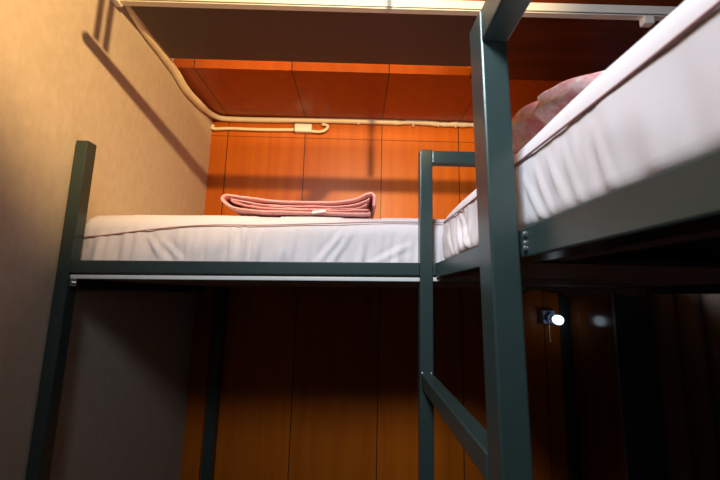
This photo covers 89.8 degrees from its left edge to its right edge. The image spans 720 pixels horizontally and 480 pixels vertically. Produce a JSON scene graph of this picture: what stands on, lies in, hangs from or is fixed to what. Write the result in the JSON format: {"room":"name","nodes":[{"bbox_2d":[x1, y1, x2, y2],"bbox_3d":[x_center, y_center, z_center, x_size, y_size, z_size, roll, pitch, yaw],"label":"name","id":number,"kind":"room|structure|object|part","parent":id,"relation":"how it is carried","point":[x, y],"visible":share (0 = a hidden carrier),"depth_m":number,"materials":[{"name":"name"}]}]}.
{"room":"dormitory","nodes":[
{"label":"dormitory","id":0,"kind":"room"},
{"bbox_2d":[0,0,212,479],"bbox_3d":[-0.943,-0.236,-0.397,0.100,2.700,4.960,1,-9,0],"label":"wall","id":1,"kind":"structure","parent":0,"point":[71,71],"depth_m":1.22,"materials":[{"name":"paint"}]},
{"bbox_2d":[111,0,676,27],"bbox_3d":[0.132,-0.833,1.297,2.028,0.076,0.032,1,-9,0],"label":"track","id":2,"kind":"object","parent":1,"relation":"attached to","point":[647,16],"visible":0.78,"depth_m":1.29,"materials":[{"name":"white metal"}]},
{"bbox_3d":[0.145,-0.850,1.305,2.002,0.032,0.022,1,-9,0],"label":"rail","id":3,"kind":"part","parent":2,"relation":"part of","materials":[{"name":"white metal"}]},
{"bbox_2d":[180,118,667,479],"bbox_3d":[0.836,0.191,2.112,3.700,2.700,0.100,1,-9,0],"label":"wall","id":4,"kind":"structure","parent":0,"point":[318,383],"depth_m":1.99,"materials":[{"name":"brown wood"}]},
{"bbox_2d":[210,123,328,133],"bbox_3d":[-0.539,-0.677,2.164,0.710,0.065,0.032,1,-9,0],"label":"cable","id":5,"kind":"object","parent":4,"relation":"attached to","point":[298,128],"visible":1,"depth_m":2.15,"materials":[{"name":"white plastic"}]},
{"bbox_3d":[-0.643,-0.668,2.162,0.502,0.038,0.023,1,-9,0],"label":"cord","id":6,"kind":"part","parent":5,"relation":"part of","materials":[{"name":"beige plastic"}]},
{"bbox_2d":[125,6,473,127],"bbox_3d":[0.142,-0.794,1.761,2.061,0.156,0.884,1,-9,0],"label":"power cable","id":7,"kind":"object","parent":4,"relation":"attached to","point":[145,32],"visible":0.71,"depth_m":2.16,"materials":[{"name":"beige plastic"}]},
{"bbox_2d":[173,0,562,121],"bbox_3d":[0.866,-0.963,1.992,3.500,0.455,0.485,1,-9,0],"label":"ceiling","id":8,"kind":"structure","parent":4,"relation":"attached to","point":[238,88],"depth_m":1.86,"materials":[{"name":"brown wood"}]},
{"bbox_2d":[540,310,563,342],"bbox_3d":[1.043,0.470,1.953,0.073,0.174,0.133,1,-9,0],"label":"wall lamp","id":9,"kind":"object","parent":4,"relation":"attached to","point":[549,317],"visible":1,"depth_m":1.97,"materials":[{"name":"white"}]},
{"bbox_3d":[1.043,0.427,2.007,0.070,0.072,0.039,1,-9,0],"label":"plate","id":10,"kind":"part","parent":9,"relation":"part of","materials":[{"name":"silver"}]},
{"bbox_2d":[545,312,554,322],"bbox_3d":[1.046,0.423,1.969,0.054,0.056,0.049,3,-9,-9],"label":"socket","id":11,"kind":"object","parent":9,"relation":"attached to","point":[549,316],"depth_m":1.97,"materials":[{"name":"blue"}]},
{"bbox_3d":[1.055,0.427,1.925,0.051,0.051,0.064,1,-9,0],"label":"bulb","id":12,"kind":"part","parent":9,"relation":"part of","materials":[{"name":"white glass"}]},
{"bbox_2d":[567,294,625,479],"bbox_3d":[1.245,0.390,1.845,0.155,2.245,0.375,1,-9,0],"label":"door","id":13,"kind":"structure","parent":4,"relation":"attached to","point":[598,431],"depth_m":1.78,"materials":[{"name":"brown wood"}]},
{"bbox_2d":[651,294,719,479],"bbox_3d":[1.881,0.359,1.579,1.200,2.178,0.047,1,-9,0],"label":"curtain","id":14,"kind":"object","parent":4,"relation":"hanging from","point":[686,326],"visible":0.34,"depth_m":1.54,"materials":[{"name":"black fabric"}]},
{"bbox_2d":[611,294,667,479],"bbox_3d":[1.248,0.361,1.651,0.172,2.245,0.017,1,-9,0],"label":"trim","id":15,"kind":"structure","parent":0,"point":[644,452],"depth_m":1.60,"materials":[{"name":"black paint"}]},
{"bbox_3d":[0.891,-1.566,-0.129,3.700,0.100,5.060,1,-9,0],"label":"ceiling","id":16,"kind":"structure","parent":0,"visible":0},
{"bbox_2d":[470,0,684,80],"bbox_3d":[1.569,-0.995,1.555,2.090,0.468,0.380,1,-9,0],"label":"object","id":17,"kind":"structure","parent":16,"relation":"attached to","point":[543,49],"depth_m":1.45,"materials":[{"name":"red wood"}]},
{"bbox_2d":[130,6,476,66],"bbox_3d":[-0.169,-0.822,1.464,1.346,0.018,0.300,1,-9,0],"label":"ceiling beam","id":18,"kind":"structure","parent":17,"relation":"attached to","point":[183,33],"depth_m":1.44,"materials":[{"name":"brown wood"}]},
{"bbox_3d":[1.571,-1.031,1.376,2.090,0.450,0.015,1,-9,0],"label":"panel","id":19,"kind":"part","parent":17,"relation":"part of","materials":[{"name":"white wood"}]},
{"bbox_3d":[0.822,1.201,-0.550,3.700,0.100,5.060,1,-9,0],"label":"floor","id":20,"kind":"structure","parent":0,"visible":0},
{"bbox_2d":[25,140,719,479],"bbox_3d":[0.118,0.605,1.492,2.068,1.659,0.979,1,-9,0],"label":"bunk bed","id":21,"kind":"object","parent":20,"relation":"on","point":[68,280],"depth_m":1.09,"materials":[{"name":"green paint"}]},
{"bbox_3d":[-0.892,0.509,1.027,0.039,1.659,0.039,1,-9,0],"label":"post","id":22,"kind":"part","parent":21,"relation":"part of","materials":[{"name":"metal"}]},
{"bbox_3d":[-0.886,0.204,1.564,0.030,0.036,0.931,1,-9,0],"label":"rail","id":23,"kind":"part","parent":21,"relation":"part of","materials":[{"name":"metal"}]},
{"bbox_3d":[-0.779,0.864,1.915,0.053,1.230,0.050,1,-9,0],"label":"post","id":24,"kind":"part","parent":21,"relation":"part of","materials":[{"name":"grey metal"}]},
{"bbox_3d":[-0.341,0.086,1.096,1.042,0.056,0.039,1,-9,0],"label":"rail","id":25,"kind":"part","parent":21,"relation":"part of","materials":[{"name":"metal"}]},
{"bbox_2d":[79,215,479,277],"bbox_3d":[0.109,0.092,1.576,2.041,0.220,0.924,1,-9,0],"label":"mattress","id":26,"kind":"object","parent":21,"relation":"on","point":[110,237],"visible":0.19,"depth_m":1.13,"materials":[{"name":"white fabric"}]},
{"bbox_2d":[221,192,375,218],"bbox_3d":[-0.205,-0.108,1.305,0.518,0.085,0.257,1,-9,0],"label":"folded blanket","id":27,"kind":"object","parent":26,"relation":"on","point":[359,207],"visible":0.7,"depth_m":1.20,"materials":[{"name":"pink fabric"}]},
{"bbox_3d":[0.674,0.094,1.103,0.909,0.054,0.039,1,-9,0],"label":"rail","id":28,"kind":"part","parent":21,"relation":"part of","materials":[{"name":"grey metal"}]},
{"bbox_3d":[1.128,0.703,1.968,0.039,1.659,0.025,1,-9,0],"label":"post","id":29,"kind":"part","parent":21,"relation":"part of","materials":[{"name":"metal"}]},
{"bbox_3d":[0.760,0.176,1.218,0.420,0.036,0.068,1,-9,0],"label":"bedding edge","id":30,"kind":"part","parent":21,"relation":"part of","materials":[{"name":"black"}]},
{"bbox_3d":[1.142,0.217,1.569,0.030,0.036,0.911,1,-9,0],"label":"rail","id":31,"kind":"part","parent":21,"relation":"part of","materials":[{"name":"grey metal"}]},
{"bbox_2d":[418,0,719,479],"bbox_3d":[0.696,0.400,0.051,1.055,1.659,2.029,1,-9,0],"label":"bunk bed","id":32,"kind":"object","parent":20,"relation":"on","point":[664,226],"visible":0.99,"depth_m":0.52,"materials":[{"name":"green paint"}]},
{"bbox_3d":[0.188,0.537,1.032,0.039,1.659,0.039,1,-9,0],"label":"post","id":33,"kind":"part","parent":32,"relation":"part of","materials":[{"name":"metal"}]},
{"bbox_3d":[0.201,0.458,0.464,0.071,1.644,0.052,1,-9,0],"label":"post","id":34,"kind":"part","parent":32,"relation":"part of","materials":[{"name":"metal"}]},
{"bbox_3d":[0.213,-0.434,-0.120,0.041,0.054,1.371,1,-9,0],"label":"guard rail","id":35,"kind":"part","parent":32,"relation":"part of","materials":[{"name":"metal"}]},
{"bbox_3d":[0.257,-0.056,0.114,0.047,0.043,1.947,1,-9,0],"label":"rail","id":36,"kind":"part","parent":32,"relation":"part of","materials":[{"name":"metal"}]},
{"bbox_2d":[443,0,719,258],"bbox_3d":[0.719,-0.148,0.140,0.966,0.168,1.950,1,-9,0],"label":"mattress","id":37,"kind":"object","parent":32,"relation":"on","point":[655,110],"visible":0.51,"depth_m":0.33,"materials":[{"name":"white fabric"}]},
{"bbox_2d":[511,71,603,154],"bbox_3d":[0.458,-0.202,0.741,0.381,0.102,0.442,1,-9,0],"label":"blanket","id":38,"kind":"object","parent":37,"relation":"on","point":[533,117],"visible":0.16,"depth_m":0.60,"materials":[{"name":"pink fabric"}]}
]}

